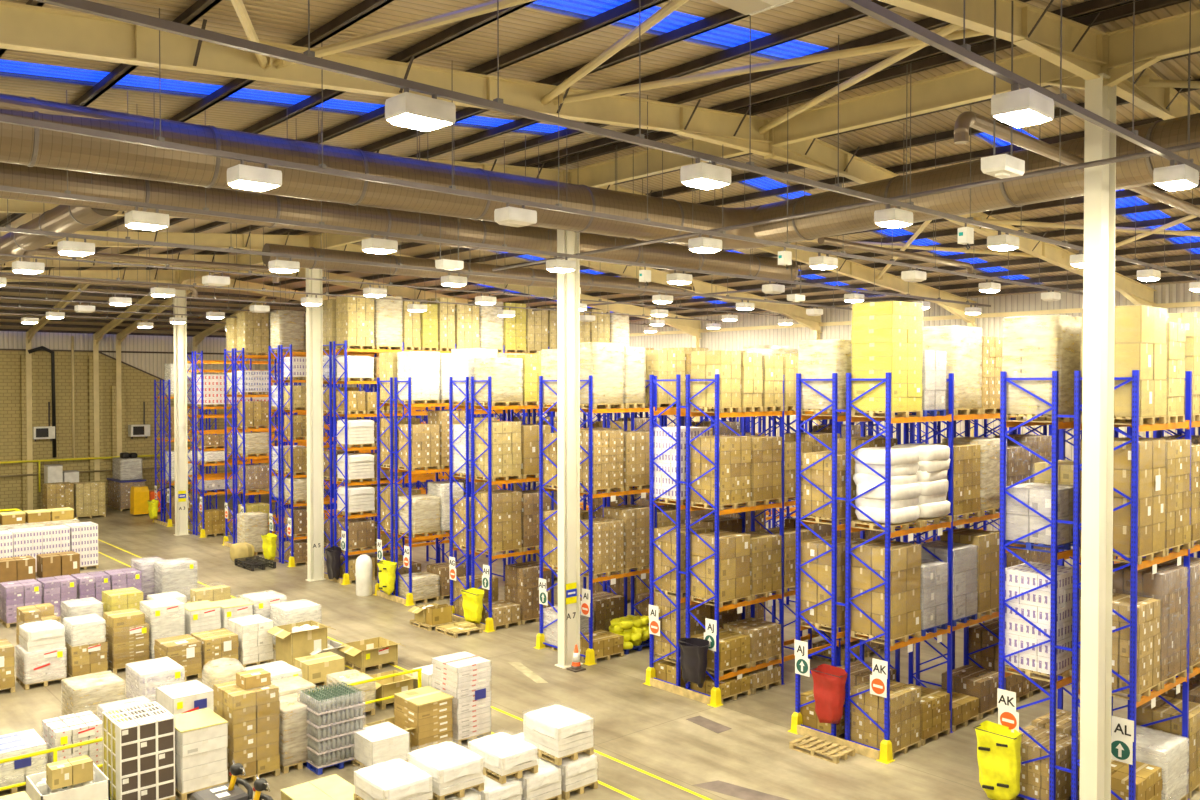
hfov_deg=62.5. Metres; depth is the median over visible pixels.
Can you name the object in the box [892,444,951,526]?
load
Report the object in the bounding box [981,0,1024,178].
lamp
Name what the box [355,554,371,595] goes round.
bollard
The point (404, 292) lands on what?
rafter
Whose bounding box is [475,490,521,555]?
load
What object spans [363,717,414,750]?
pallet
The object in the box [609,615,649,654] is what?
load
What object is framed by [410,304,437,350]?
load
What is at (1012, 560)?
load
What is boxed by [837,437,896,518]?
load
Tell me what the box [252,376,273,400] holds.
load
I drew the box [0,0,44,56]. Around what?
purlin
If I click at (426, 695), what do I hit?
lid
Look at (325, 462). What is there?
load
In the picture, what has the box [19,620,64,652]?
load
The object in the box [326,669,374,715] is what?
load
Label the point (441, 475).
rack
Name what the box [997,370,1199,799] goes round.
rack
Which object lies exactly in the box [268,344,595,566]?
rack
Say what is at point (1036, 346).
load
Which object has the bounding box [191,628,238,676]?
load
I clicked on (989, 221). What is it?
tube
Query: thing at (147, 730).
tray
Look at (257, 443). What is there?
load
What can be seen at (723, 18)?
purlin
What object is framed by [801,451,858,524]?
load
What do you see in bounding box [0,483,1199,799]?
floor
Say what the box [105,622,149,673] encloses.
load
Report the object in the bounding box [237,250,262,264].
ridge beam
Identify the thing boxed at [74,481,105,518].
load
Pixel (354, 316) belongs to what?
load
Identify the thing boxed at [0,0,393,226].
purlin
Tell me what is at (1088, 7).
purlin
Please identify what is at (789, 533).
load
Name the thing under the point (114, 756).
tray
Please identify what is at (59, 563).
load
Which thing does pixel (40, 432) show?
grille
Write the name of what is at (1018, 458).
load
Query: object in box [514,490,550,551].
load
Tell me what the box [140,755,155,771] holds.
box
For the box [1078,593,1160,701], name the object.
load
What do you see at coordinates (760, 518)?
load
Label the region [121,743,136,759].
box
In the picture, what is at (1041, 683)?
load
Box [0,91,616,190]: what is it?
pipe
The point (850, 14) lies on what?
purlin
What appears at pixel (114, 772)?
tray
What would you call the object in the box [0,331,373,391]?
wall
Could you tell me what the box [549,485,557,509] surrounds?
load
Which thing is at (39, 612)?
load
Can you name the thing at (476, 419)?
load
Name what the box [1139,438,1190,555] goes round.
load
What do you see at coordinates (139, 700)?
load
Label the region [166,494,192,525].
load
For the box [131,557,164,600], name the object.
load
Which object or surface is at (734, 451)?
load
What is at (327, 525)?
load
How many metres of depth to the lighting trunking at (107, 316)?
50.02 m
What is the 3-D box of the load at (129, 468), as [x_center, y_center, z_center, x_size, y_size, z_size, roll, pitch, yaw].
[-31.154,4.497,65.156,1.332,1.366,1.932,-1,1,-41]
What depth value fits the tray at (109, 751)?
19.38 m
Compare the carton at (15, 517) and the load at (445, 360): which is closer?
the load at (445, 360)
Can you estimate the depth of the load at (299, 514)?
44.84 m
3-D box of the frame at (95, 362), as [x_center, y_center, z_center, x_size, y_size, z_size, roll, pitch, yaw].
[-28.575,0.059,60.525,0.840,14.376,17.164,-1,1,-41]
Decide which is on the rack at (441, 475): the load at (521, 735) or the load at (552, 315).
the load at (552, 315)
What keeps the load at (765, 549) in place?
on the rack at (711, 627)
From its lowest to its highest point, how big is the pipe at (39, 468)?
2.000 m
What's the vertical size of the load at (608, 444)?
1.866 m
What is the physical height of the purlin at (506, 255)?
0.190 m
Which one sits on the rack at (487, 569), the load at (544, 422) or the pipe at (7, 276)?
the load at (544, 422)
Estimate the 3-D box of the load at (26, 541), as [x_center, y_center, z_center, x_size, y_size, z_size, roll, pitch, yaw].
[-24.898,6.582,42.811,1.080,1.926,1.214,-1,1,-41]
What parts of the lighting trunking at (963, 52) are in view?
high bay lamp, high bay lamp, high bay lamp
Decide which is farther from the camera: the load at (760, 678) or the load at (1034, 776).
the load at (760, 678)
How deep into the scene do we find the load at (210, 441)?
53.40 m
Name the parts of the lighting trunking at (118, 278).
high bay lamp, high bay lamp, high bay lamp, high bay lamp, high bay lamp, high bay lamp, high bay lamp, high bay lamp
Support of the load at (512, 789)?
on the floor
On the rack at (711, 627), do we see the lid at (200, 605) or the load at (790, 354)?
the load at (790, 354)
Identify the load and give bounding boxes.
[0,518,78,530]
[0,530,12,557]
[0,555,35,582]
[0,579,41,627]
[0,639,14,692]
[0,745,45,793]
[8,527,41,572]
[15,645,65,689]
[16,603,58,644]
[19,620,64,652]
[36,575,76,619]
[37,525,69,553]
[37,551,79,577]
[42,482,73,508]
[42,711,102,771]
[61,598,102,625]
[61,671,123,716]
[63,614,104,646]
[65,521,98,569]
[65,640,107,677]
[71,571,110,601]
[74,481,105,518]
[97,696,150,719]
[101,587,142,611]
[103,608,144,628]
[104,568,141,590]
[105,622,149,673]
[108,480,144,510]
[112,457,141,479]
[126,657,184,701]
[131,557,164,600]
[140,597,184,659]
[147,592,185,602]
[154,558,197,600]
[154,634,201,680]
[156,680,213,714]
[164,364,191,396]
[165,407,191,439]
[165,451,192,482]
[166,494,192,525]
[175,723,227,799]
[183,607,220,634]
[186,585,229,602]
[187,377,196,406]
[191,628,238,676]
[197,374,226,406]
[197,435,224,448]
[198,450,224,463]
[198,479,224,492]
[198,509,224,536]
[213,680,279,782]
[220,605,252,629]
[222,508,237,534]
[223,376,249,406]
[226,318,255,355]
[226,373,255,394]
[227,432,249,454]
[227,478,237,488]
[228,614,273,669]
[230,542,253,562]
[236,590,283,597]
[237,312,268,354]
[237,371,268,394]
[237,401,268,428]
[237,432,268,456]
[237,512,266,554]
[238,464,268,492]
[238,502,269,521]
[241,591,285,619]
[243,661,301,681]
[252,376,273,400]
[265,315,285,353]
[270,310,304,352]
[270,599,320,649]
[271,386,303,408]
[271,445,304,472]
[271,676,315,696]
[272,476,290,500]
[273,376,293,385]
[279,693,308,773]
[283,357,305,379]
[284,386,306,409]
[284,415,306,439]
[284,447,306,475]
[284,477,306,503]
[284,507,306,537]
[285,539,306,565]
[294,652,344,685]
[297,312,325,351]
[300,681,364,774]
[323,299,357,349]
[323,355,357,380]
[323,387,357,413]
[323,450,358,479]
[324,517,353,546]
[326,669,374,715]
[336,294,374,348]
[336,356,373,380]
[336,391,365,413]
[337,419,374,447]
[337,453,374,482]
[337,485,374,515]
[337,518,374,551]
[339,554,374,583]
[351,722,408,768]
[353,758,432,799]
[361,392,383,413]
[364,357,379,380]
[365,296,402,349]
[365,422,376,446]
[366,483,401,512]
[367,453,401,480]
[368,552,402,579]
[371,521,402,548]
[379,352,416,402]
[380,418,419,468]
[380,488,420,533]
[384,400,402,412]
[392,301,420,349]
[394,561,420,594]
[394,696,452,752]
[397,351,439,403]
[398,424,439,470]
[398,494,439,537]
[398,571,438,603]
[408,741,483,799]
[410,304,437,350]
[412,299,432,349]
[413,664,432,688]
[427,298,454,350]
[427,353,464,402]
[427,561,465,599]
[428,410,465,468]
[428,481,462,533]
[432,651,490,745]
[444,305,478,350]
[445,788,480,799]
[451,348,497,404]
[452,424,474,477]
[453,497,474,550]
[453,574,497,616]
[458,480,496,497]
[468,732,537,783]
[469,301,503,351]
[470,775,521,799]
[474,358,522,405]
[474,417,496,423]
[475,421,521,480]
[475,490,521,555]
[481,600,520,629]
[497,303,525,352]
[497,354,519,404]
[505,561,550,624]
[507,354,549,405]
[512,732,523,740]
[514,416,548,424]
[514,424,550,478]
[514,481,548,491]
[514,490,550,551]
[514,548,538,563]
[519,757,561,799]
[521,309,547,352]
[523,705,593,765]
[537,306,556,349]
[537,421,580,432]
[537,751,597,799]
[541,349,580,407]
[543,433,557,489]
[543,509,593,570]
[543,605,593,651]
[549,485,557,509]
[580,311,589,342]
[580,342,623,408]
[580,428,623,430]
[580,429,623,493]
[580,517,623,578]
[580,591,623,631]
[580,630,623,662]
[583,309,609,342]
[593,421,634,430]
[593,489,634,517]
[593,569,634,601]
[603,347,645,407]
[603,504,649,572]
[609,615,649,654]
[610,313,628,346]
[613,431,649,490]
[618,418,659,431]
[634,566,649,593]
[635,488,659,506]
[635,592,649,643]
[637,350,684,407]
[648,507,684,565]
[654,426,709,504]
[654,525,709,597]
[654,590,710,664]
[654,659,709,687]
[663,348,708,353]
[664,354,690,405]
[664,503,711,524]
[690,515,741,532]
[691,350,740,412]
[691,435,750,510]
[691,530,750,607]
[691,628,750,675]
[691,670,750,703]
[692,421,738,435]
[710,599,741,628]
[714,506,738,517]
[724,617,780,666]
[732,353,762,411]
[737,661,780,693]
[739,432,764,435]
[739,435,781,505]
[739,502,763,531]
[741,531,781,599]
[744,345,788,350]
[745,593,763,619]
[747,348,799,355]
[754,356,782,411]
[756,527,811,592]
[770,441,811,501]
[775,356,799,410]
[776,353,799,408]
[785,432,839,451]
[785,517,839,538]
[798,340,862,415]
[800,536,864,632]
[800,690,850,736]
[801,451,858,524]
[812,626,850,640]
[812,638,865,664]
[813,425,865,437]
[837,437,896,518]
[838,661,895,689]
[841,519,865,539]
[844,637,884,656]
[851,301,922,417]
[851,447,921,532]
[851,539,920,645]
[851,680,920,758]
[866,528,884,539]
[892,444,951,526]
[895,350,945,416]
[908,684,949,745]
[920,559,947,635]
[921,541,977,626]
[922,326,981,414]
[936,688,978,731]
[937,443,980,520]
[940,528,998,618]
[942,665,998,718]
[943,437,1006,515]
[962,336,1003,413]
[968,620,1029,702]
[993,618,1049,696]
[995,434,1051,482]
[995,446,1030,509]
[995,531,1050,563]
[1002,315,1081,422]
[1005,562,1080,681]
[1006,483,1080,552]
[1007,543,1029,567]
[1014,725,1079,799]
[1031,709,1079,737]
[1034,460,1073,543]
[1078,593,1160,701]
[1078,759,1162,799]
[1079,438,1164,563]
[1080,305,1166,424]
[1112,562,1187,688]
[1115,322,1185,422]
[1136,695,1199,798]
[1136,726,1187,799]
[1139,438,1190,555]
[1142,556,1199,672]
[1161,435,1199,443]
[1161,680,1199,702]
[1166,312,1199,318]
[1166,317,1199,420]
[1180,443,1199,547]
[1189,667,1199,681]
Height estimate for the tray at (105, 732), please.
0.291 m
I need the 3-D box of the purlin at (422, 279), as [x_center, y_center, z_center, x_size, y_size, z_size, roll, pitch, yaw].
[4.776,-5.939,35.190,0.135,0.190,74.909,-1,1,-41]
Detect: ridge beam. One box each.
[178,270,218,283]
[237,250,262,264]
[313,233,367,248]
[568,138,749,187]
[771,52,1084,146]
[1107,9,1199,86]
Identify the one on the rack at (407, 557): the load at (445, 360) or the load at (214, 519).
the load at (445, 360)
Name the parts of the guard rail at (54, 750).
post, post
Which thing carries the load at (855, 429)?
on the rack at (711, 627)
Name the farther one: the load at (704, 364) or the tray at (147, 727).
the load at (704, 364)
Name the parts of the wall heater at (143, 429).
casing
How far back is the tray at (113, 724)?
19.15 m
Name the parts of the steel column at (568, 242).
plate, cable casing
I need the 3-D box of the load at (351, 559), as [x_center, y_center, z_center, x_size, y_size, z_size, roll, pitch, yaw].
[-10.223,7.073,41.454,1.222,0.966,1.092,-1,1,-42]
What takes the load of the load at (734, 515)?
on the rack at (587, 595)
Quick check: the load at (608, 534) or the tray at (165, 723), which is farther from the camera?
the load at (608, 534)
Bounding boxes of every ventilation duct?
[0,53,1199,248]
[0,162,798,280]
[0,205,118,264]
[262,243,694,298]
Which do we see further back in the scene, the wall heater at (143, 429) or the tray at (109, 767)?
the wall heater at (143, 429)
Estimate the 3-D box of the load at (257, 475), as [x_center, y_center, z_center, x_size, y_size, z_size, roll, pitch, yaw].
[-17.340,3.916,49.517,1.242,1.316,1.092,-1,1,-41]
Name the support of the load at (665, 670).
on the floor
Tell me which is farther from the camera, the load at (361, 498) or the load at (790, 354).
the load at (361, 498)
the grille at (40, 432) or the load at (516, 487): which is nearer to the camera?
the load at (516, 487)
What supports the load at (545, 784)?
on the floor
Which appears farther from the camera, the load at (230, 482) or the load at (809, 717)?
the load at (230, 482)
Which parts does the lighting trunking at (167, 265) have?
high bay lamp, high bay lamp, high bay lamp, high bay lamp, high bay lamp, high bay lamp, high bay lamp, high bay lamp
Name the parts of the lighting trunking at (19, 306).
high bay lamp, high bay lamp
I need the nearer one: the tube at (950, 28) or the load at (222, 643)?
the tube at (950, 28)
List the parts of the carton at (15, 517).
lid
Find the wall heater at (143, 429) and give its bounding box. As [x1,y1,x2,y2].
[128,402,149,438]
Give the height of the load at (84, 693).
1.066 m
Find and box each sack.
[147,499,158,518]
[261,533,276,559]
[325,546,341,579]
[377,560,396,594]
[460,588,483,623]
[678,638,709,687]
[810,664,847,723]
[974,721,1022,799]
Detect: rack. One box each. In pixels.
[153,380,425,526]
[187,351,481,537]
[223,348,536,546]
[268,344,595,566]
[323,340,638,584]
[373,377,738,605]
[449,376,817,632]
[534,375,927,665]
[643,374,1038,707]
[788,372,1182,763]
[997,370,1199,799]
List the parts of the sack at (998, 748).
frame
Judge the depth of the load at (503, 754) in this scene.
18.92 m
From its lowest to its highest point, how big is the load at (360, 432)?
1.155 m
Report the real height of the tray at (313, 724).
0.030 m
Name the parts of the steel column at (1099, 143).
cap plate, cable casing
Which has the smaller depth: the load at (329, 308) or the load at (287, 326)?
the load at (329, 308)
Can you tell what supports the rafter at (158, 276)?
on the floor
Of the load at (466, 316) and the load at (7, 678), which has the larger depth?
the load at (466, 316)
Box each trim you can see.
[0,329,258,354]
[0,349,164,380]
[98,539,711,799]
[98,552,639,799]
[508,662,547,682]
[629,301,1199,336]
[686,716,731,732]
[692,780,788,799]
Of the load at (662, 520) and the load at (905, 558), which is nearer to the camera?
the load at (905, 558)
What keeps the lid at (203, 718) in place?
on the load at (200, 754)
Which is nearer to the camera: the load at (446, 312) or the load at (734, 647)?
the load at (734, 647)
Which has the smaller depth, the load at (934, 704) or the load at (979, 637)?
the load at (934, 704)
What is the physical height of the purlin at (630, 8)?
0.190 m
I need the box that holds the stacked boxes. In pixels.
[102,701,174,799]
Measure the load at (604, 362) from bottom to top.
1.966 m
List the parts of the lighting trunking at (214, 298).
high bay lamp, high bay lamp, high bay lamp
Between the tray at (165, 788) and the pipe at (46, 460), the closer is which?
the tray at (165, 788)
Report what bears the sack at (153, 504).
on the rack at (169, 523)
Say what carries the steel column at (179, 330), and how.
on the floor
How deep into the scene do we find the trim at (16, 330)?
68.40 m
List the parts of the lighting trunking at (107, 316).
high bay lamp, high bay lamp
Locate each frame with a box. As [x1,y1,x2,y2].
[20,284,89,510]
[88,294,155,481]
[111,287,197,477]
[188,296,265,497]
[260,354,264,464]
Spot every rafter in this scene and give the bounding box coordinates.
[0,1,1155,437]
[0,198,821,425]
[0,230,701,421]
[0,252,602,420]
[0,268,521,414]
[376,150,976,528]
[878,0,1199,119]
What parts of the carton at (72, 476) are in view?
lid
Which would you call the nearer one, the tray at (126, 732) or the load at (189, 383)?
the tray at (126, 732)
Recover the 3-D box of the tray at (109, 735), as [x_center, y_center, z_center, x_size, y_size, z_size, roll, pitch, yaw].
[-9.484,6.687,19.419,0.260,0.291,0.260,-1,1,-41]
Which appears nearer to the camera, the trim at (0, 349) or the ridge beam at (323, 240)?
the ridge beam at (323, 240)
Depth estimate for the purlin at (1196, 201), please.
32.61 m
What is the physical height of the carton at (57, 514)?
0.470 m
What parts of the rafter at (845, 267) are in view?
plate, wall post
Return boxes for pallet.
[107,478,145,482]
[235,556,275,567]
[235,560,275,570]
[410,619,456,630]
[435,627,481,637]
[789,734,854,763]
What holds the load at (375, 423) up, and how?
on the rack at (441, 475)
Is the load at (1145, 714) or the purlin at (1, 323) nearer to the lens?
the load at (1145, 714)
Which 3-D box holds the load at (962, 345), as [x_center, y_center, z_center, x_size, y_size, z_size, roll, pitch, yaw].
[8.460,-0.712,24.031,1.242,2.116,1.092,-1,1,-42]
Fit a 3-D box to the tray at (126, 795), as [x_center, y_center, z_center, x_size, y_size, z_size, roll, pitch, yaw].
[-9.075,7.638,18.995,0.289,0.267,0.260,-1,1,-41]
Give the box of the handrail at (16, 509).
[0,508,20,511]
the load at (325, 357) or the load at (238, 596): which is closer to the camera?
the load at (238, 596)
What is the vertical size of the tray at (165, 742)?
0.267 m
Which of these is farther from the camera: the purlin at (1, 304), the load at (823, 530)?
the purlin at (1, 304)
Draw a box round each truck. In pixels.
[130,486,174,514]
[190,760,252,799]
[250,775,272,799]
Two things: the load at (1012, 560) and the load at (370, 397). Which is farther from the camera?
the load at (370, 397)
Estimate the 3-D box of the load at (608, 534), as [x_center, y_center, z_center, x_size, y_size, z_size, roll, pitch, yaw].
[-0.076,4.437,29.836,1.222,1.616,1.092,-1,1,-42]
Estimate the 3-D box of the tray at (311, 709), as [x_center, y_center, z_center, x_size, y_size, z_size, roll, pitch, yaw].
[-5.853,6.608,21.523,1.100,0.030,1.000,-1,1,-41]
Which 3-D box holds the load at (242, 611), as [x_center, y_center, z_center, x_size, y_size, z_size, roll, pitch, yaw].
[-11.479,7.050,30.837,0.907,1.377,1.151,-1,1,-41]
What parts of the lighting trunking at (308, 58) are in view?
high bay lamp, high bay lamp, high bay lamp, emergency light, high bay lamp, high bay lamp, high bay lamp, high bay lamp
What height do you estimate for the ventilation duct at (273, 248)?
2.368 m
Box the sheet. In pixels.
[0,729,45,753]
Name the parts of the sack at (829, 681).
frame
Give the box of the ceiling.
[0,0,1199,335]
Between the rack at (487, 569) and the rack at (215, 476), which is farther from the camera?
the rack at (215, 476)
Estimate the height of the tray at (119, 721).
0.291 m
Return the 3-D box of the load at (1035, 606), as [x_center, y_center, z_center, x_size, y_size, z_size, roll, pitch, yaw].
[8.814,4.377,19.710,1.242,2.066,1.092,-1,1,-41]
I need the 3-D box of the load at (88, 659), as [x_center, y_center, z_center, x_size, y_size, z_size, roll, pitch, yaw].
[-14.637,7.304,28.081,0.962,0.966,1.163,-1,1,-41]
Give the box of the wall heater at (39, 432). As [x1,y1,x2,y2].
[33,402,54,440]
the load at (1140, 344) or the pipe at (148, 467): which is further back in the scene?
the pipe at (148, 467)
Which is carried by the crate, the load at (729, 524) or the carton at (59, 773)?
the carton at (59, 773)
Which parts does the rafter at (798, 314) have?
wall post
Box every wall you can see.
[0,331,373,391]
[0,350,400,511]
[412,283,1199,566]
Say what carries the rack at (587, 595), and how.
on the floor
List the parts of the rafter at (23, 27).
plate, wall post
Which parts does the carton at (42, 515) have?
lid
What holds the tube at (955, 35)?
attached to the rafter at (23, 27)
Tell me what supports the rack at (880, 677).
on the floor
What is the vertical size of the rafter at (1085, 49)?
14.430 m
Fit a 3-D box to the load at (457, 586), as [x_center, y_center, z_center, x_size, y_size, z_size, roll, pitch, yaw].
[-4.386,6.956,34.801,1.242,1.416,1.092,-1,1,-41]
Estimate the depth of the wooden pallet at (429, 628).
33.39 m
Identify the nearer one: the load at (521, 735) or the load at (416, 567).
the load at (521, 735)
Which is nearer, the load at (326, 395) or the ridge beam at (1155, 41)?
the ridge beam at (1155, 41)
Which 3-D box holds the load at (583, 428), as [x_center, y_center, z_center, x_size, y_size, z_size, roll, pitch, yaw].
[-0.022,1.814,31.724,1.242,1.816,1.092,-1,1,-41]
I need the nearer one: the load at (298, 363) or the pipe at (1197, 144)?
the pipe at (1197, 144)
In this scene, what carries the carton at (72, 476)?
on the load at (61, 494)
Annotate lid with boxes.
[174,708,227,732]
[184,600,220,611]
[213,598,252,608]
[394,686,453,706]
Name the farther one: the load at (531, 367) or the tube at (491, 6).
the load at (531, 367)
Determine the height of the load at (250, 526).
1.966 m
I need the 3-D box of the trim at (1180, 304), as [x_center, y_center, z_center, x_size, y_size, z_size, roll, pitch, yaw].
[12.028,-3.841,49.629,0.150,0.180,87.000,-1,1,-41]
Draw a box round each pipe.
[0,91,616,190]
[0,247,197,297]
[0,454,165,463]
[0,467,165,476]
[22,223,278,282]
[28,346,56,457]
[38,461,40,491]
[71,336,74,457]
[435,267,795,310]
[492,13,1199,270]
[818,220,973,278]
[954,57,1199,216]
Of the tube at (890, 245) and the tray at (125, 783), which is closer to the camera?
the tray at (125, 783)
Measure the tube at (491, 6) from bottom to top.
0.400 m
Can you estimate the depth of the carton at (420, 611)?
33.56 m
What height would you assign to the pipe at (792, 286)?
1.762 m
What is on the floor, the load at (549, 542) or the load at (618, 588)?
the load at (618, 588)
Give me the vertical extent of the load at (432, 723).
1.167 m
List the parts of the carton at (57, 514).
lid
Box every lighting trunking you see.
[0,8,1082,294]
[0,90,990,306]
[0,199,863,309]
[0,213,732,322]
[0,228,785,316]
[0,231,668,325]
[0,248,328,311]
[0,267,285,317]
[0,268,225,323]
[35,0,1199,278]
[837,0,1199,190]
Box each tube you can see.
[231,0,271,69]
[274,0,534,68]
[541,0,688,104]
[553,29,986,104]
[758,23,961,133]
[802,238,1063,258]
[876,220,931,279]
[974,217,1199,236]
[1115,214,1196,247]
[1136,75,1199,88]
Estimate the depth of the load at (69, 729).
20.81 m
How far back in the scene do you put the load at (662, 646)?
26.82 m
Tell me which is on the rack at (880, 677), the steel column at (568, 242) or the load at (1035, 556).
the load at (1035, 556)
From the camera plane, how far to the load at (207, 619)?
29.73 m
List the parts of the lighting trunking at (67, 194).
high bay lamp, high bay lamp, high bay lamp, emergency light, high bay lamp, high bay lamp, high bay lamp, high bay lamp, high bay lamp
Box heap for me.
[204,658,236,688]
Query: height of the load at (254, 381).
1.216 m
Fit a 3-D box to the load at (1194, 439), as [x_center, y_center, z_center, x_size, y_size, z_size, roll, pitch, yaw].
[12.771,1.834,21.142,1.242,2.116,1.092,-1,1,-41]
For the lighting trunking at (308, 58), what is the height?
3.291 m
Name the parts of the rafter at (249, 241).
wall post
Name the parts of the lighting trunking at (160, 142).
high bay lamp, high bay lamp, high bay lamp, emergency light, high bay lamp, high bay lamp, high bay lamp, high bay lamp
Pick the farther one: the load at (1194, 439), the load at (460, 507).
the load at (460, 507)
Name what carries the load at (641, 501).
on the rack at (487, 569)
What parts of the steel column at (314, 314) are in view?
cable casing, plate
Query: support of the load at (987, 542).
on the rack at (880, 677)
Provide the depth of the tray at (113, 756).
19.17 m
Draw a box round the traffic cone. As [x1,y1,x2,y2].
[566,644,585,671]
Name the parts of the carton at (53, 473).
lid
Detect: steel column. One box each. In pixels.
[173,284,189,535]
[305,268,325,581]
[555,229,582,668]
[1079,73,1116,799]
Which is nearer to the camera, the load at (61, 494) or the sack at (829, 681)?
the sack at (829, 681)
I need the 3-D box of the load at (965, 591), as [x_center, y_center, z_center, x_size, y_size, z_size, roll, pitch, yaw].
[8.420,4.428,24.076,1.122,1.816,1.092,-1,1,-41]
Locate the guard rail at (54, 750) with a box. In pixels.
[0,668,421,790]
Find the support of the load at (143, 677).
on the floor
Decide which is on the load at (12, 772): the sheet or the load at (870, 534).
the sheet
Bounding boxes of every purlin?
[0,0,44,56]
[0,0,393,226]
[0,288,303,306]
[0,295,305,311]
[0,303,269,315]
[0,309,222,320]
[0,316,214,326]
[0,322,225,332]
[2,0,668,269]
[7,282,275,298]
[45,9,749,269]
[72,0,221,106]
[77,0,896,269]
[111,0,1030,269]
[146,0,1137,269]
[163,0,1189,269]
[212,51,1199,275]
[237,79,1199,280]
[242,0,536,133]
[264,109,1199,285]
[288,242,677,301]
[291,236,624,290]
[387,180,1199,295]
[406,198,1199,299]
[469,215,1199,300]
[503,229,1199,303]
[526,242,1199,307]
[587,254,1199,309]
[611,265,1199,312]
[629,275,1199,319]
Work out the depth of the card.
32.73 m
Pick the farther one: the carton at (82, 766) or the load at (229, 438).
the load at (229, 438)
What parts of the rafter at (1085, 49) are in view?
plate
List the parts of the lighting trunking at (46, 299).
high bay lamp, high bay lamp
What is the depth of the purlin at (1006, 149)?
26.30 m
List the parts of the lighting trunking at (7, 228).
high bay lamp, high bay lamp, high bay lamp, high bay lamp, high bay lamp, high bay lamp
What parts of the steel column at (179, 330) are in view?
cable casing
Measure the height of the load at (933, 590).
1.566 m
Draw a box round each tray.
[102,714,106,732]
[102,729,106,747]
[104,711,118,728]
[104,731,106,745]
[104,746,106,760]
[104,762,106,775]
[108,715,123,733]
[108,734,110,749]
[108,750,110,764]
[108,766,110,780]
[111,722,115,740]
[111,737,115,756]
[111,753,115,772]
[111,769,115,788]
[112,718,127,737]
[113,755,115,769]
[113,771,115,785]
[113,787,115,799]
[115,721,138,744]
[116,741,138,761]
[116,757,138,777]
[116,774,138,793]
[116,790,138,799]
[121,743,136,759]
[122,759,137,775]
[122,791,137,799]
[138,718,156,740]
[139,737,156,756]
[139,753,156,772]
[139,769,156,788]
[139,785,157,799]
[140,723,154,738]
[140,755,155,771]
[140,770,155,787]
[156,714,174,736]
[157,733,174,752]
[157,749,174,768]
[157,765,174,784]
[157,780,174,799]
[158,719,172,734]
[158,735,172,750]
[158,766,173,782]
[159,782,173,798]
[306,702,364,715]
[306,715,364,728]
[306,728,364,741]
[306,744,354,754]
[306,757,354,768]
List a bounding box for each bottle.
[301,681,361,711]
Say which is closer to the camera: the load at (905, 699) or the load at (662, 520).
the load at (905, 699)
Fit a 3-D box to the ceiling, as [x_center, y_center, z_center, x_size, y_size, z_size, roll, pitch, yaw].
[-6.327,-5.537,33.498,49.000,2.951,87.000,-1,1,-41]
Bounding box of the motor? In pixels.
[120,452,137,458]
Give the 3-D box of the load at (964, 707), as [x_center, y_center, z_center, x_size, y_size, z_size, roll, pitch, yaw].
[8.468,7.561,24.170,1.212,0.547,1.066,-1,1,-41]
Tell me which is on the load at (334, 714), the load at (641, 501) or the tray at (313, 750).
the tray at (313, 750)
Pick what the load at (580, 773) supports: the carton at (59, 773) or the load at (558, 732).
the load at (558, 732)
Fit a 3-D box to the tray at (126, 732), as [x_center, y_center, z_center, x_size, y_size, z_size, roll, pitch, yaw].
[-9.076,6.393,18.974,0.333,0.311,0.300,-1,1,-41]
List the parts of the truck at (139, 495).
panel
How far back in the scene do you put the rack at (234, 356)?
49.75 m
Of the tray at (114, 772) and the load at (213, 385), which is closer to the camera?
the tray at (114, 772)
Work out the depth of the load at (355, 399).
40.89 m
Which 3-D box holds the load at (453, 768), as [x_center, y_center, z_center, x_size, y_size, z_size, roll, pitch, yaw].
[-2.877,6.870,18.395,0.982,0.686,1.182,-1,1,-41]
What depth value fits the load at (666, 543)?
26.77 m
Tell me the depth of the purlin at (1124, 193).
28.83 m
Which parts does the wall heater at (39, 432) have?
casing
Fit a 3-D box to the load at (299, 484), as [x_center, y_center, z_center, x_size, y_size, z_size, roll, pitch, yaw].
[-13.686,4.134,45.356,1.242,1.116,1.092,-1,1,-41]
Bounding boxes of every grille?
[36,428,48,436]
[133,426,143,434]
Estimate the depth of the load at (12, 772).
19.94 m
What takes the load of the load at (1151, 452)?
on the rack at (1123, 731)
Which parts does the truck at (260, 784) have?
handle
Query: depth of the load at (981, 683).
24.63 m
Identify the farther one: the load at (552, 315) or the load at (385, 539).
the load at (552, 315)
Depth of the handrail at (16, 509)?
49.73 m
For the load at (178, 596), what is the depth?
33.24 m
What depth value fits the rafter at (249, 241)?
40.12 m
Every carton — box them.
[0,511,25,524]
[0,791,30,799]
[23,509,50,522]
[44,464,62,482]
[46,759,71,789]
[47,507,73,520]
[63,470,78,482]
[67,755,92,784]
[236,668,270,689]
[267,620,335,665]
[280,774,354,799]
[310,640,344,657]
[337,637,405,672]
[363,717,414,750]
[368,670,417,709]
[408,603,445,622]
[426,604,451,624]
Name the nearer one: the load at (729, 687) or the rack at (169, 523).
the load at (729, 687)
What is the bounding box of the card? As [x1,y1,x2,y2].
[437,621,479,632]
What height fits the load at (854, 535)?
1.877 m
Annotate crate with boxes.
[26,763,109,799]
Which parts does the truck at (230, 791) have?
handle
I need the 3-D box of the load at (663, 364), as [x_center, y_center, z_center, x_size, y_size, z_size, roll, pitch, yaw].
[1.912,-0.684,31.485,1.242,1.816,1.092,-1,1,-41]

